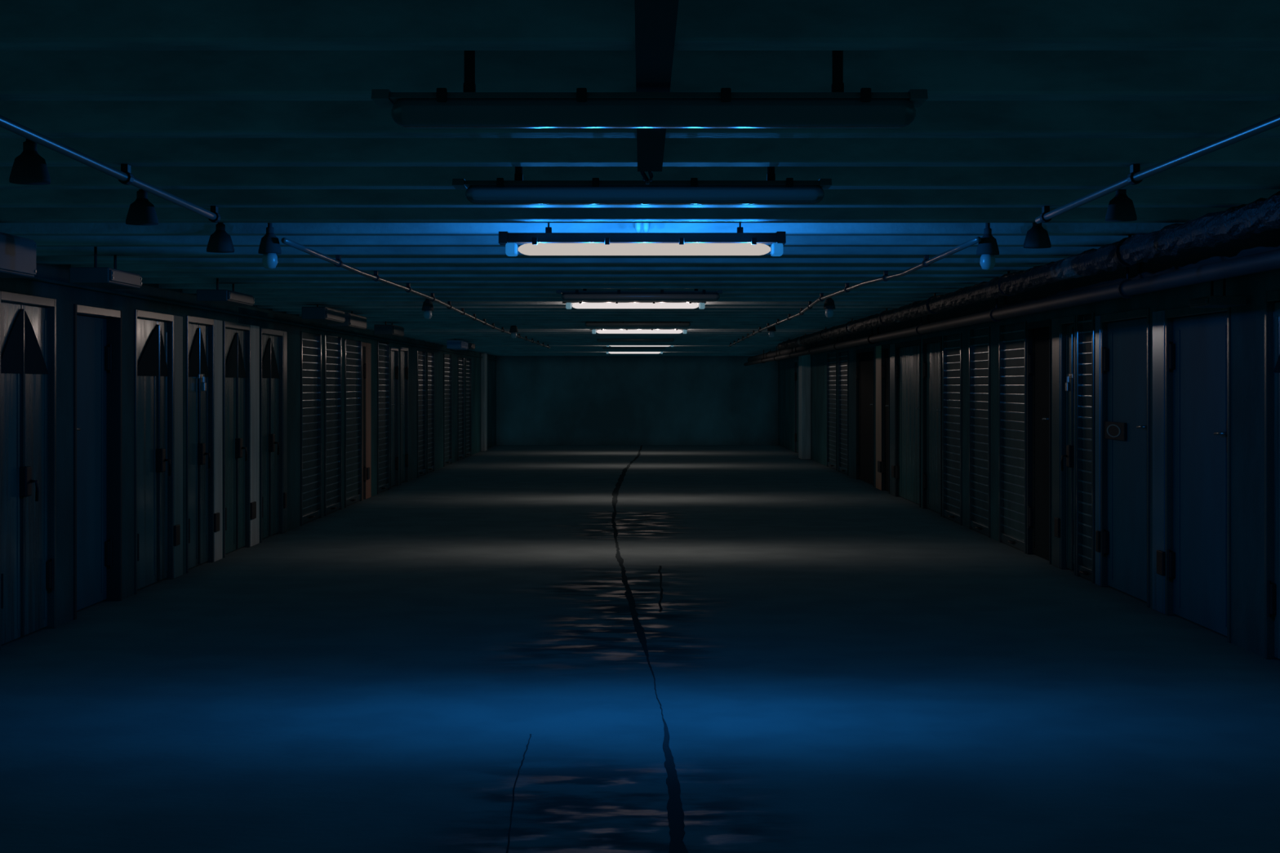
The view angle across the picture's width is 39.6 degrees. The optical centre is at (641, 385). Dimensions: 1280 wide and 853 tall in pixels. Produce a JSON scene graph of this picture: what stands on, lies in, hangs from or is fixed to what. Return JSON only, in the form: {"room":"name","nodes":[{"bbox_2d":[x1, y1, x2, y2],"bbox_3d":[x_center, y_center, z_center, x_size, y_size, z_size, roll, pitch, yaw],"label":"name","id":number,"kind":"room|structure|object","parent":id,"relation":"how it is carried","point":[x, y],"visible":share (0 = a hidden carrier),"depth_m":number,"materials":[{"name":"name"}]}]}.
{"room":"storage unit corridor","nodes":[
{"label":"storage unit corridor","id":0,"kind":"room"},
{"bbox_2d":[0,263,496,626],"bbox_3d":[-3.850,0.292,20.700,0.300,2.475,49.400,0,0,0],"label":"wall","id":1,"kind":"structure","parent":0,"point":[65,296],"depth_m":14.58,"materials":[{"name":"paint"}]},
{"bbox_2d":[0,290,56,650],"bbox_3d":[-3.700,0.492,10.711,0.140,2.075,1.004,0,0,0],"label":"door","id":2,"kind":"structure","parent":1,"relation":"in","point":[28,322],"depth_m":10.75,"materials":[{"name":"teal paint"}]},
{"bbox_2d":[73,303,121,619],"bbox_3d":[-3.756,0.500,12.110,0.137,2.060,1.042,0,0,0],"label":"door","id":3,"kind":"structure","parent":1,"relation":"in","point":[97,331],"depth_m":12.34,"materials":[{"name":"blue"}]},
{"bbox_2d":[134,309,182,594],"bbox_3d":[-3.700,0.487,13.645,0.140,2.085,1.321,0,0,0],"label":"door","id":4,"kind":"structure","parent":1,"relation":"in","point":[158,336],"depth_m":13.70,"materials":[{"name":"black metal"}]},
{"bbox_2d":[186,315,222,573],"bbox_3d":[-3.700,0.480,15.059,0.140,2.100,1.199,0,0,0],"label":"door","id":5,"kind":"structure","parent":1,"relation":"in","point":[203,335],"depth_m":15.13,"materials":[{"name":"black metal"}]},
{"bbox_2d":[222,320,259,557],"bbox_3d":[-3.700,0.480,16.455,0.140,2.100,1.431,0,0,0],"label":"door","id":6,"kind":"structure","parent":1,"relation":"in","point":[241,342],"depth_m":16.53,"materials":[{"name":"black metal"}]},
{"bbox_2d":[17,276,497,359],"bbox_3d":[-3.675,-0.645,20.725,0.050,0.020,49.250,0,0,0],"label":"ledge","id":7,"kind":"object","parent":1,"relation":"attached to","point":[35,278],"visible":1,"depth_m":14.54,"materials":[{"name":"paint"}]},
{"bbox_2d":[260,327,287,542],"bbox_3d":[-3.700,0.485,17.890,0.140,2.090,1.243,0,0,0],"label":"door","id":8,"kind":"structure","parent":1,"relation":"in","point":[273,343],"depth_m":18.06,"materials":[{"name":"black metal"}]},
{"bbox_2d":[300,331,321,525],"bbox_3d":[-3.719,0.466,19.916,0.113,2.128,1.213,0,0,0],"label":"roller shutter","id":9,"kind":"object","parent":1,"relation":"attached to","point":[310,344],"visible":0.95,"depth_m":20.05,"materials":[{"name":"grey metal"}]},
{"bbox_2d":[302,332,317,515],"bbox_3d":[-3.749,0.421,19.916,0.052,2.038,1.153,0,0,0],"label":"curtain","id":10,"kind":"object","parent":9,"relation":"hanging from","point":[309,340],"depth_m":20.02,"materials":[{"name":"metal"}]},
{"bbox_2d":[324,334,342,515],"bbox_3d":[-3.719,0.466,21.334,0.113,2.128,1.129,0,0,0],"label":"roller shutter","id":11,"kind":"object","parent":1,"relation":"attached to","point":[332,344],"visible":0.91,"depth_m":21.48,"materials":[{"name":"grey metal"}]},
{"bbox_2d":[326,335,337,506],"bbox_3d":[-3.749,0.421,21.334,0.052,2.038,1.069,0,0,0],"label":"curtain","id":12,"kind":"object","parent":11,"relation":"hanging from","point":[331,341],"depth_m":21.44,"materials":[{"name":"metal"}]},
{"bbox_2d":[344,338,361,507],"bbox_3d":[-3.719,0.466,22.826,0.113,2.128,1.292,0,0,0],"label":"roller shutter","id":13,"kind":"object","parent":1,"relation":"attached to","point":[353,348],"visible":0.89,"depth_m":23.00,"materials":[{"name":"grey metal"}]},
{"bbox_2d":[346,339,358,498],"bbox_3d":[-3.749,0.421,22.826,0.052,2.038,1.232,0,0,0],"label":"curtain","id":14,"kind":"object","parent":13,"relation":"hanging from","point":[352,346],"depth_m":22.94,"materials":[{"name":"metal"}]},
{"bbox_2d":[361,342,371,500],"bbox_3d":[-3.720,0.480,23.907,0.100,2.100,0.733,0,0,0],"label":"door","id":15,"kind":"structure","parent":1,"relation":"in","point":[366,347],"depth_m":23.84,"materials":[{"name":"black metal"}]},
{"bbox_2d":[377,341,390,493],"bbox_3d":[-3.719,0.455,25.502,0.113,2.150,1.156,0,0,0],"label":"roller shutter","id":16,"kind":"object","parent":1,"relation":"attached to","point":[383,349],"visible":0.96,"depth_m":25.71,"materials":[{"name":"grey metal"}]},
{"bbox_2d":[378,342,386,485],"bbox_3d":[-3.749,0.420,25.502,0.052,2.040,1.096,0,0,0],"label":"curtain","id":17,"kind":"object","parent":16,"relation":"hanging from","point":[382,347],"depth_m":25.64,"materials":[{"name":"metal"}]},
{"bbox_2d":[390,346,398,488],"bbox_3d":[-3.719,0.480,26.632,0.102,2.100,0.821,0,0,0],"label":"door","id":18,"kind":"structure","parent":1,"relation":"in","point":[393,350],"depth_m":26.82,"materials":[{"name":"grey paint"}]},
{"bbox_2d":[400,346,408,484],"bbox_3d":[-3.719,0.470,27.732,0.102,2.120,0.890,0,0,0],"label":"door","id":19,"kind":"structure","parent":1,"relation":"in","point":[403,351],"depth_m":27.93,"materials":[{"name":"grey paint"}]},
{"bbox_2d":[417,351,426,477],"bbox_3d":[-3.719,0.466,29.912,0.113,2.128,1.073,0,0,0],"label":"roller shutter","id":20,"kind":"object","parent":1,"relation":"attached to","point":[421,356],"visible":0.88,"depth_m":30.19,"materials":[{"name":"grey metal"}]},
{"bbox_2d":[417,351,423,471],"bbox_3d":[-3.749,0.421,29.912,0.052,2.038,1.013,0,0,0],"label":"curtain","id":21,"kind":"object","parent":20,"relation":"hanging from","point":[420,354],"depth_m":30.08,"materials":[{"name":"metal"}]},
{"bbox_2d":[426,351,434,473],"bbox_3d":[-3.719,0.466,31.203,0.113,2.128,1.047,0,0,0],"label":"roller shutter","id":22,"kind":"object","parent":1,"relation":"attached to","point":[430,357],"visible":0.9,"depth_m":31.48,"materials":[{"name":"grey metal"}]},
{"bbox_2d":[427,352,431,466],"bbox_3d":[-3.749,0.421,31.203,0.052,2.038,0.987,0,0,0],"label":"curtain","id":23,"kind":"object","parent":22,"relation":"hanging from","point":[429,355],"depth_m":31.36,"materials":[{"name":"metal"}]},
{"bbox_2d":[443,353,452,466],"bbox_3d":[-3.719,0.466,33.968,0.113,2.128,1.336,0,0,0],"label":"roller shutter","id":24,"kind":"object","parent":1,"relation":"attached to","point":[447,359],"visible":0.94,"depth_m":34.27,"materials":[{"name":"grey metal"}]},
{"bbox_2d":[444,354,449,460],"bbox_3d":[-3.749,0.421,33.968,0.052,2.038,1.276,0,0,0],"label":"curtain","id":25,"kind":"object","parent":24,"relation":"hanging from","point":[446,356],"depth_m":34.16,"materials":[{"name":"metal"}]},
{"bbox_2d":[457,356,464,461],"bbox_3d":[-3.719,0.466,36.474,0.113,2.128,1.210,0,0,0],"label":"roller shutter","id":26,"kind":"object","parent":1,"relation":"attached to","point":[460,360],"visible":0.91,"depth_m":36.78,"materials":[{"name":"grey metal"}]},
{"bbox_2d":[458,357,462,455],"bbox_3d":[-3.749,0.421,36.474,0.052,2.038,1.150,0,0,0],"label":"curtain","id":27,"kind":"object","parent":26,"relation":"hanging from","point":[460,358],"depth_m":36.62,"materials":[{"name":"metal"}]},
{"bbox_2d":[465,358,471,457],"bbox_3d":[-3.719,0.466,38.022,0.113,2.128,1.196,0,0,0],"label":"roller shutter","id":28,"kind":"object","parent":1,"relation":"attached to","point":[468,362],"visible":0.73,"depth_m":38.31,"materials":[{"name":"grey metal"}]},
{"bbox_2d":[466,358,469,452],"bbox_3d":[-3.749,0.421,38.022,0.052,2.038,1.136,0,0,0],"label":"curtain","id":29,"kind":"object","parent":28,"relation":"hanging from","point":[467,359],"depth_m":38.17,"materials":[{"name":"metal"}]},
{"bbox_2d":[480,352,487,451],"bbox_3d":[-3.651,0.393,41.300,0.098,2.275,0.600,0,0,0],"label":"pier","id":30,"kind":"object","parent":1,"relation":"attached to","point":[484,359],"visible":1,"depth_m":41.00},
{"bbox_2d":[496,355,777,444],"bbox_3d":[-0.100,0.292,45.525,8.000,2.475,0.250,0,0,0],"label":"wall","id":31,"kind":"structure","parent":0,"point":[541,400],"depth_m":45.41,"materials":[{"name":"paint"}]},
{"bbox_2d":[0,444,1279,852],"bbox_3d":[-0.100,1.630,20.850,8.000,0.200,49.700,0,0,0],"label":"floor","id":32,"kind":"structure","parent":0,"point":[840,663],"depth_m":8.94,"materials":[{"name":"concrete"}]},
{"bbox_2d":[506,733,531,852],"bbox_3d":[-0.461,1.528,6.799,0.053,0.001,1.974,0,0,0],"label":"crack","id":33,"kind":"object","parent":32,"relation":"on","point":[522,762],"depth_m":6.61,"materials":[{"name":"grey"}]},
{"bbox_2d":[611,445,688,852],"bbox_3d":[-0.124,1.528,24.830,0.574,0.003,40.403,0,0,0],"label":"crack","id":34,"kind":"object","parent":32,"relation":"on","point":[675,811],"visible":1,"depth_m":7.28,"materials":[{"name":"grey"}]},
{"bbox_2d":[657,565,662,611],"bbox_3d":[0.146,1.528,13.521,0.053,0.001,3.069,0,0,0],"label":"crack","id":35,"kind":"object","parent":32,"relation":"on","point":[660,567],"depth_m":13.33,"materials":[{"name":"grey"}]},
{"bbox_2d":[0,0,1279,355],"bbox_3d":[-0.100,-0.945,20.850,8.000,0.400,49.700,0,0,0],"label":"ceiling","id":36,"kind":"structure","parent":0,"point":[261,113],"depth_m":5.93,"materials":[{"name":"metal"}]},
{"bbox_2d":[0,231,36,277],"bbox_3d":[-3.002,-0.730,8.048,0.236,0.435,0.913,0,0,0],"label":"upper cabinet","id":37,"kind":"object","parent":36,"relation":"hanging from","point":[17,254],"visible":1,"depth_m":8.25,"materials":[{"name":"grey metal"}]},
{"bbox_2d":[8,138,50,185],"bbox_3d":[-1.908,-0.788,5.550,0.122,0.313,0.122,0,0,0],"label":"pendant lamp","id":38,"kind":"object","parent":36,"relation":"hanging from","point":[28,167],"visible":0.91,"depth_m":5.51,"materials":[{"name":"black metal"}]},
{"bbox_2d":[69,246,142,288],"bbox_3d":[-3.002,-0.753,9.993,0.236,0.390,0.611,0,0,0],"label":"junction box","id":39,"kind":"object","parent":36,"relation":"hanging from","point":[104,277],"visible":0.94,"depth_m":9.75,"materials":[{"name":"grey metal"}]},
{"bbox_2d":[0,115,220,222],"bbox_3d":[-1.714,-0.712,5.231,0.050,0.066,4.390,0,0,-2],"label":"conduit","id":40,"kind":"object","parent":36,"relation":"attached to","point":[124,175],"visible":1,"depth_m":5.73,"materials":[{"name":"grey"}]},
{"bbox_2d":[125,189,158,225],"bbox_3d":[-1.931,-0.784,6.880,0.122,0.322,0.122,0,0,0],"label":"pendant lamp","id":41,"kind":"object","parent":36,"relation":"hanging from","point":[141,211],"visible":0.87,"depth_m":6.84,"materials":[{"name":"black metal"}]},
{"bbox_2d":[206,222,234,253],"bbox_3d":[-1.928,-0.778,8.150,0.125,0.334,0.125,0,0,0],"label":"pendant lamp","id":42,"kind":"object","parent":36,"relation":"hanging from","point":[220,242],"visible":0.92,"depth_m":8.11,"materials":[{"name":"black metal"}]},
{"bbox_2d":[196,278,254,306],"bbox_3d":[-3.002,-0.769,12.877,0.236,0.358,0.822,0,0,0],"label":"junction box","id":43,"kind":"object","parent":36,"relation":"hanging from","point":[219,297],"visible":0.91,"depth_m":12.55,"materials":[{"name":"grey metal"}]},
{"bbox_2d":[257,222,281,268],"bbox_3d":[-1.806,-0.755,8.650,0.111,0.379,0.111,0,0,0],"label":"pendant lamp","id":44,"kind":"object","parent":36,"relation":"hanging from","point":[269,246],"visible":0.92,"depth_m":8.62,"materials":[{"name":"black metal"}]},
{"bbox_2d":[302,305,345,323],"bbox_3d":[-3.002,-0.777,16.844,0.236,0.342,1.017,0,0,0],"label":"junction box","id":45,"kind":"object","parent":36,"relation":"hanging from","point":[318,314],"visible":0.9,"depth_m":16.36,"materials":[{"name":"grey metal"}]},
{"bbox_2d":[326,311,366,329],"bbox_3d":[-3.002,-0.766,18.183,0.236,0.363,1.081,0,0,0],"label":"junction box","id":46,"kind":"object","parent":36,"relation":"hanging from","point":[353,322],"visible":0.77,"depth_m":17.93,"materials":[{"name":"grey metal"}]},
{"bbox_2d":[373,321,404,336],"bbox_3d":[-3.002,-0.769,21.229,0.236,0.357,0.903,0,0,0],"label":"junction box","id":47,"kind":"object","parent":36,"relation":"hanging from","point":[383,330],"visible":0.9,"depth_m":20.78,"materials":[{"name":"grey metal"}]},
{"bbox_2d":[280,237,550,348],"bbox_3d":[-1.735,-0.712,20.870,0.136,0.066,24.546,0,0,0],"label":"conduit","id":48,"kind":"object","parent":36,"relation":"attached to","point":[337,261],"visible":0.94,"depth_m":11.83,"materials":[{"name":"grey"}]},
{"bbox_2d":[422,298,433,319],"bbox_3d":[-1.872,-0.762,15.600,0.105,0.366,0.105,0,0,0],"label":"pendant lamp","id":49,"kind":"object","parent":36,"relation":"hanging from","point":[427,307],"visible":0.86,"depth_m":15.57,"materials":[{"name":"black metal"}]},
{"bbox_2d":[446,338,468,349],"bbox_3d":[-3.002,-0.769,29.119,0.236,0.357,1.163,0,0,0],"label":"junction box","id":50,"kind":"object","parent":36,"relation":"hanging from","point":[452,344],"visible":0.92,"depth_m":28.54,"materials":[{"name":"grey metal"}]},
{"bbox_2d":[464,340,475,349],"bbox_3d":[-3.002,-0.787,30.616,0.236,0.322,0.692,0,0,0],"label":"junction box","id":51,"kind":"object","parent":36,"relation":"hanging from","point":[470,345],"visible":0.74,"depth_m":30.40,"materials":[{"name":"grey metal"}]},
{"bbox_2d":[509,325,518,337],"bbox_3d":[-1.619,-0.770,22.600,0.111,0.349,0.111,0,0,0],"label":"pendant lamp","id":52,"kind":"object","parent":36,"relation":"hanging from","point":[513,329],"visible":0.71,"depth_m":22.57,"materials":[{"name":"black metal"}]},
{"bbox_2d":[562,302,706,309],"bbox_3d":[-0.062,-0.823,16.270,1.310,0.250,0.136,0,0,0],"label":"lamp","id":53,"kind":"object","parent":36,"relation":"hanging from","point":[701,305],"visible":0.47,"depth_m":16.23,"materials":[{"name":"grey"}]},
{"bbox_2d":[572,302,698,308],"bbox_3d":[-0.052,-0.727,16.270,1.160,0.054,0.086,0,0,0],"label":"diffuser","id":54,"kind":"object","parent":53,"relation":"attached to","point":[576,305],"depth_m":16.23,"materials":[{"name":"plastic"}]},
{"bbox_2d":[602,346,666,349],"bbox_3d":[-0.149,-0.830,35.050,1.310,0.236,0.136,0,0,0],"label":"lamp","id":55,"kind":"object","parent":36,"relation":"hanging from","point":[603,348],"visible":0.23,"depth_m":35.00,"materials":[{"name":"grey"}]},
{"bbox_2d":[606,351,662,353],"bbox_3d":[-0.157,-0.826,39.950,1.310,0.243,0.136,0,0,0],"label":"lamp","id":56,"kind":"object","parent":36,"relation":"hanging from","point":[606,352],"visible":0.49,"depth_m":39.90,"materials":[{"name":"grey"}]},
{"bbox_2d":[596,338,674,342],"bbox_3d":[-0.098,-0.824,28.750,1.310,0.247,0.136,0,0,0],"label":"lamp","id":57,"kind":"object","parent":36,"relation":"hanging from","point":[597,340],"visible":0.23,"depth_m":28.70,"materials":[{"name":"grey"}]},
{"bbox_2d":[581,321,692,327],"bbox_3d":[-0.049,-0.818,21.050,1.310,0.260,0.136,0,0,0],"label":"lamp","id":58,"kind":"object","parent":36,"relation":"hanging from","point":[588,324],"visible":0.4,"depth_m":21.00,"materials":[{"name":"grey"}]},
{"bbox_2d":[589,328,687,333],"bbox_3d":[-0.032,-0.819,23.850,1.310,0.258,0.136,0,0,0],"label":"lamp","id":59,"kind":"object","parent":36,"relation":"hanging from","point":[593,331],"visible":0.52,"depth_m":23.81,"materials":[{"name":"grey"}]},
{"bbox_2d":[555,288,722,300],"bbox_3d":[-0.014,-0.807,14.050,1.310,0.281,0.136,0,0,0],"label":"lamp","id":60,"kind":"object","parent":36,"relation":"hanging from","point":[584,295],"visible":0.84,"depth_m":14.00,"materials":[{"name":"grey"}]},
{"bbox_2d":[561,293,719,300],"bbox_3d":[-0.004,-0.701,14.050,1.250,0.068,0.110,0,0,0],"label":"diffuser","id":61,"kind":"object","parent":60,"relation":"attached to","point":[565,296],"depth_m":14.00,"materials":[{"name":"plastic"}]},
{"bbox_2d":[606,345,673,346],"bbox_3d":[-0.031,-0.838,33.650,1.310,0.220,0.136,0,0,0],"label":"lamp","id":62,"kind":"object","parent":36,"relation":"hanging from","point":[606,345],"visible":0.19,"depth_m":33.61,"materials":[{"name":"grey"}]},
{"bbox_2d":[452,166,831,204],"bbox_3d":[0.003,-0.790,6.200,1.310,0.316,0.136,0,0,0],"label":"lamp","id":63,"kind":"object","parent":36,"relation":"hanging from","point":[500,191],"visible":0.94,"depth_m":6.15,"materials":[{"name":"grey metal"}]},
{"bbox_2d":[465,185,824,204],"bbox_3d":[0.013,-0.666,6.200,1.250,0.068,0.110,0,0,0],"label":"diffuser","id":64,"kind":"object","parent":63,"relation":"attached to","point":[476,194],"depth_m":6.15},
{"bbox_2d":[498,222,786,256],"bbox_3d":[0.005,-0.771,8.170,1.310,0.353,0.136,0,0,0],"label":"lamp","id":65,"kind":"object","parent":36,"relation":"hanging from","point":[547,243],"visible":0.95,"depth_m":8.13,"materials":[{"name":"grey"}]},
{"bbox_2d":[518,243,770,255],"bbox_3d":[0.015,-0.624,8.170,1.160,0.054,0.086,0,0,0],"label":"diffuser","id":66,"kind":"object","parent":65,"relation":"attached to","point":[529,249],"depth_m":8.13,"materials":[{"name":"plastic"}]},
{"bbox_2d":[635,222,649,232],"bbox_3d":[0.005,-0.842,8.620,0.072,0.206,0.033,0,0,0],"label":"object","id":67,"kind":"object","parent":36,"relation":"hanging from","point":[646,226],"visible":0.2,"depth_m":8.61,"materials":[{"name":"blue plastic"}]},
{"bbox_2d":[371,50,928,128],"bbox_3d":[0.020,-0.781,4.250,1.310,0.333,0.136,0,0,0],"label":"lamp","id":68,"kind":"object","parent":36,"relation":"hanging from","point":[442,108],"visible":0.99,"depth_m":4.20,"materials":[{"name":"grey metal"}]},
{"bbox_2d":[391,97,915,128],"bbox_3d":[0.030,-0.650,4.250,1.250,0.072,0.110,0,0,0],"label":"diffuser","id":69,"kind":"object","parent":68,"relation":"attached to","point":[407,113],"depth_m":4.20,"materials":[{"name":"white plastic"}]},
{"bbox_2d":[634,0,678,184],"bbox_3d":[0.029,-0.713,1.073,0.082,0.061,9.947,0,0,0],"label":"cable tray","id":70,"kind":"object","parent":36,"relation":"attached to","point":[655,20],"visible":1,"depth_m":3.90,"materials":[{"name":"grey metal"}]},
{"bbox_2d":[767,325,776,337],"bbox_3d":[1.631,-0.771,22.200,0.109,0.347,0.109,0,0,0],"label":"pendant lamp","id":71,"kind":"object","parent":36,"relation":"hanging from","point":[771,330],"visible":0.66,"depth_m":22.17,"materials":[{"name":"black metal"}]},
{"bbox_2d":[823,297,835,317],"bbox_3d":[1.642,-0.767,15.500,0.104,0.356,0.104,0,0,0],"label":"pendant lamp","id":72,"kind":"object","parent":36,"relation":"hanging from","point":[828,305],"visible":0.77,"depth_m":15.47,"materials":[{"name":"glass"}]},
{"bbox_2d":[728,236,981,346],"bbox_3d":[1.550,-0.712,20.148,0.220,0.066,23.230,0,0,0],"label":"conduit","id":73,"kind":"object","parent":36,"relation":"attached to","point":[926,262],"visible":1,"depth_m":11.72,"materials":[{"name":"grey"}]},
{"bbox_2d":[976,222,999,270],"bbox_3d":[1.687,-0.753,8.650,0.111,0.384,0.111,0,0,0],"label":"pendant lamp","id":74,"kind":"object","parent":36,"relation":"hanging from","point":[988,247],"visible":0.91,"depth_m":8.62,"materials":[{"name":"black metal"}]},
{"bbox_2d":[743,248,1279,365],"bbox_3d":[2.593,-0.654,23.500,0.119,0.382,41.000,0,0,0],"label":"pipe","id":75,"kind":"object","parent":36,"relation":"hanging from","point":[1268,260],"visible":0.97,"depth_m":10.03,"materials":[{"name":"black metal"}]},
{"bbox_2d":[747,228,1279,361],"bbox_3d":[2.739,-0.684,23.500,0.216,0.322,41.000,0,0,0],"label":"pipe","id":76,"kind":"object","parent":36,"relation":"hanging from","point":[1267,240],"visible":0.35,"depth_m":10.39,"materials":[{"name":"black metal"}]},
{"bbox_2d":[777,191,1279,350],"bbox_3d":[2.385,-0.710,17.000,0.173,0.270,26.000,0,0,0],"label":"insulated pipe","id":77,"kind":"object","parent":36,"relation":"hanging from","point":[1261,215],"visible":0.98,"depth_m":9.13,"materials":[{"name":"metal"}]},
{"bbox_2d":[1023,222,1051,248],"bbox_3d":[1.816,-0.788,8.150,0.125,0.314,0.125,0,0,0],"label":"pendant lamp","id":78,"kind":"object","parent":36,"relation":"hanging from","point":[1037,237],"visible":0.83,"depth_m":8.11,"materials":[{"name":"black metal"}]},
{"bbox_2d":[1105,189,1137,222],"bbox_3d":[1.836,-0.788,6.800,0.117,0.314,0.117,0,0,0],"label":"pendant lamp","id":79,"kind":"object","parent":36,"relation":"hanging from","point":[1121,207],"visible":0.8,"depth_m":6.76,"materials":[{"name":"black metal"}]},
{"bbox_2d":[1035,113,1279,223],"bbox_3d":[1.677,-0.712,5.327,0.065,0.066,4.440,0,0,0],"label":"conduit","id":80,"kind":"object","parent":36,"relation":"attached to","point":[1135,176],"visible":1,"depth_m":5.67,"materials":[{"name":"grey"}]},
{"bbox_2d":[777,269,1279,657],"bbox_3d":[3.650,0.292,20.700,0.300,2.475,49.400,0,0,0],"label":"wall","id":81,"kind":"structure","parent":0,"point":[1247,322],"depth_m":11.48,"materials":[{"name":"paint"}]},
{"bbox_2d":[794,359,798,452],"bbox_3d":[3.519,0.480,39.715,0.102,2.100,1.379,0,0,0],"label":"door","id":82,"kind":"structure","parent":81,"relation":"in","point":[796,362],"depth_m":40.34,"materials":[{"name":"grey paint"}]},
{"bbox_2d":[798,354,811,459],"bbox_3d":[3.402,0.393,36.950,0.195,2.275,0.700,0,0,0],"label":"pier","id":83,"kind":"object","parent":81,"relation":"attached to","point":[805,361],"visible":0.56,"depth_m":36.60,"materials":[{"name":"concrete"}]},
{"bbox_2d":[826,351,836,471],"bbox_3d":[3.519,0.466,32.574,0.113,2.128,1.623,0,0,0],"label":"roller shutter","id":84,"kind":"object","parent":81,"relation":"attached to","point":[831,357],"visible":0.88,"depth_m":32.82,"materials":[{"name":"grey metal"}]},
{"bbox_2d":[838,351,848,475],"bbox_3d":[3.519,0.466,30.734,0.113,2.128,1.445,0,0,0],"label":"roller shutter","id":85,"kind":"object","parent":81,"relation":"attached to","point":[843,356],"visible":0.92,"depth_m":30.97,"materials":[{"name":"grey metal"}]},
{"bbox_2d":[840,351,847,468],"bbox_3d":[3.549,0.421,30.734,0.052,2.038,1.385,0,0,0],"label":"shutter slats","id":86,"kind":"object","parent":85,"relation":"hanging from","point":[843,354],"depth_m":30.85,"materials":[{"name":"metal"}]},
{"bbox_2d":[855,346,874,487],"bbox_3d":[3.519,0.480,27.796,0.102,2.100,2.159,0,0,0],"label":"door","id":87,"kind":"structure","parent":81,"relation":"in","point":[864,357],"depth_m":28.04,"materials":[{"name":"grey"}]},
{"bbox_2d":[875,343,889,493],"bbox_3d":[3.519,0.475,25.714,0.102,2.110,1.387,0,0,0],"label":"door","id":88,"kind":"structure","parent":81,"relation":"in","point":[882,352],"depth_m":25.78,"materials":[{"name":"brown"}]},
{"bbox_2d":[889,339,920,507],"bbox_3d":[3.519,0.480,23.579,0.102,2.100,2.666,0,0,0],"label":"door","id":89,"kind":"structure","parent":81,"relation":"in","point":[904,357],"depth_m":23.79,"materials":[{"name":"grey"}]},
{"bbox_2d":[922,336,942,516],"bbox_3d":[3.519,0.480,21.355,0.102,2.100,1.355,0,0,0],"label":"door","id":90,"kind":"structure","parent":81,"relation":"in","point":[931,347],"depth_m":21.52,"materials":[{"name":"grey"}]},
{"bbox_2d":[942,333,962,525],"bbox_3d":[3.519,0.466,19.973,0.113,2.128,1.185,0,0,0],"label":"roller shutter","id":91,"kind":"object","parent":81,"relation":"attached to","point":[952,345],"visible":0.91,"depth_m":20.15,"materials":[{"name":"grey metal"}]},
{"bbox_2d":[946,333,959,514],"bbox_3d":[3.549,0.421,19.973,0.052,2.038,1.125,0,0,0],"label":"shutter slats","id":92,"kind":"object","parent":91,"relation":"hanging from","point":[953,341],"depth_m":20.10,"materials":[{"name":"metal"}]},
{"bbox_2d":[968,326,990,537],"bbox_3d":[3.519,0.466,18.355,0.113,2.128,1.089,0,0,0],"label":"roller shutter","id":93,"kind":"object","parent":81,"relation":"attached to","point":[979,339],"visible":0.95,"depth_m":18.54,"materials":[{"name":"grey metal"}]},
{"bbox_2d":[973,327,988,526],"bbox_3d":[3.549,0.421,18.355,0.052,2.038,1.029,0,0,0],"label":"shutter slats","id":94,"kind":"object","parent":93,"relation":"hanging from","point":[980,335],"depth_m":18.46,"materials":[{"name":"metal"}]},
{"bbox_2d":[999,321,1026,553],"bbox_3d":[3.519,0.466,16.726,0.113,2.128,1.197,0,0,0],"label":"roller shutter","id":95,"kind":"object","parent":81,"relation":"attached to","point":[1012,337],"visible":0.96,"depth_m":16.87,"materials":[{"name":"grey metal"}]},
{"bbox_2d":[780,268,1279,359],"bbox_3d":[3.475,-0.645,20.725,0.050,0.020,49.250,0,0,0],"label":"ledge","id":96,"kind":"object","parent":81,"relation":"attached to","point":[1278,268],"visible":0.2,"depth_m":13.65,"materials":[{"name":"paint"}]},
{"bbox_2d":[1026,319,1051,564],"bbox_3d":[3.519,0.485,15.624,0.102,2.090,0.917,0,0,0],"label":"door","id":97,"kind":"structure","parent":81,"relation":"in","point":[1038,333],"depth_m":15.78,"materials":[{"name":"grey"}]},
{"bbox_2d":[1052,315,1075,575],"bbox_3d":[3.500,0.485,14.689,0.140,2.090,0.792,0,0,0],"label":"door","id":98,"kind":"structure","parent":81,"relation":"in","point":[1064,329],"depth_m":14.76,"materials":[{"name":"black metal"}]},
{"bbox_2d":[1075,312,1094,583],"bbox_3d":[3.519,0.485,13.984,0.113,2.090,0.547,0,0,0],"label":"roller shutter","id":99,"kind":"object","parent":81,"relation":"attached to","point":[1085,330],"visible":0.74,"depth_m":14.10,"materials":[{"name":"grey metal"}]},
{"bbox_2d":[1081,319,1091,568],"bbox_3d":[3.549,0.463,13.984,0.052,1.955,0.487,0,0,0],"label":"shutter slats","id":100,"kind":"object","parent":99,"relation":"hanging from","point":[1086,324],"depth_m":14.08,"materials":[{"name":"metal"}]},
{"bbox_2d":[1095,307,1150,607],"bbox_3d":[3.519,0.500,12.941,0.102,2.060,1.424,0,0,0],"label":"door","id":101,"kind":"structure","parent":81,"relation":"in","point":[1122,340],"depth_m":12.96,"materials":[{"name":"metal"}]},
{"bbox_2d":[1104,421,1126,440],"bbox_3d":[3.515,0.339,13.190,0.022,0.130,0.559,0,0,0],"label":"sign plate","id":102,"kind":"object","parent":101,"relation":"attached to","point":[1113,430],"visible":1,"depth_m":13.15,"materials":[{"name":"black"}]},
{"bbox_2d":[1152,306,1231,643],"bbox_3d":[3.519,0.515,11.337,0.102,2.030,1.577,0,0,0],"label":"door","id":103,"kind":"structure","parent":81,"relation":"in","point":[1192,346],"depth_m":11.38,"materials":[{"name":"metal"}]},
{"bbox_2d":[1264,289,1279,659],"bbox_3d":[3.500,0.505,9.463,0.140,2.050,0.976,0,0,0],"label":"door","id":104,"kind":"structure","parent":81,"relation":"in","point":[1272,299],"depth_m":9.92,"materials":[{"name":"teal paint"}]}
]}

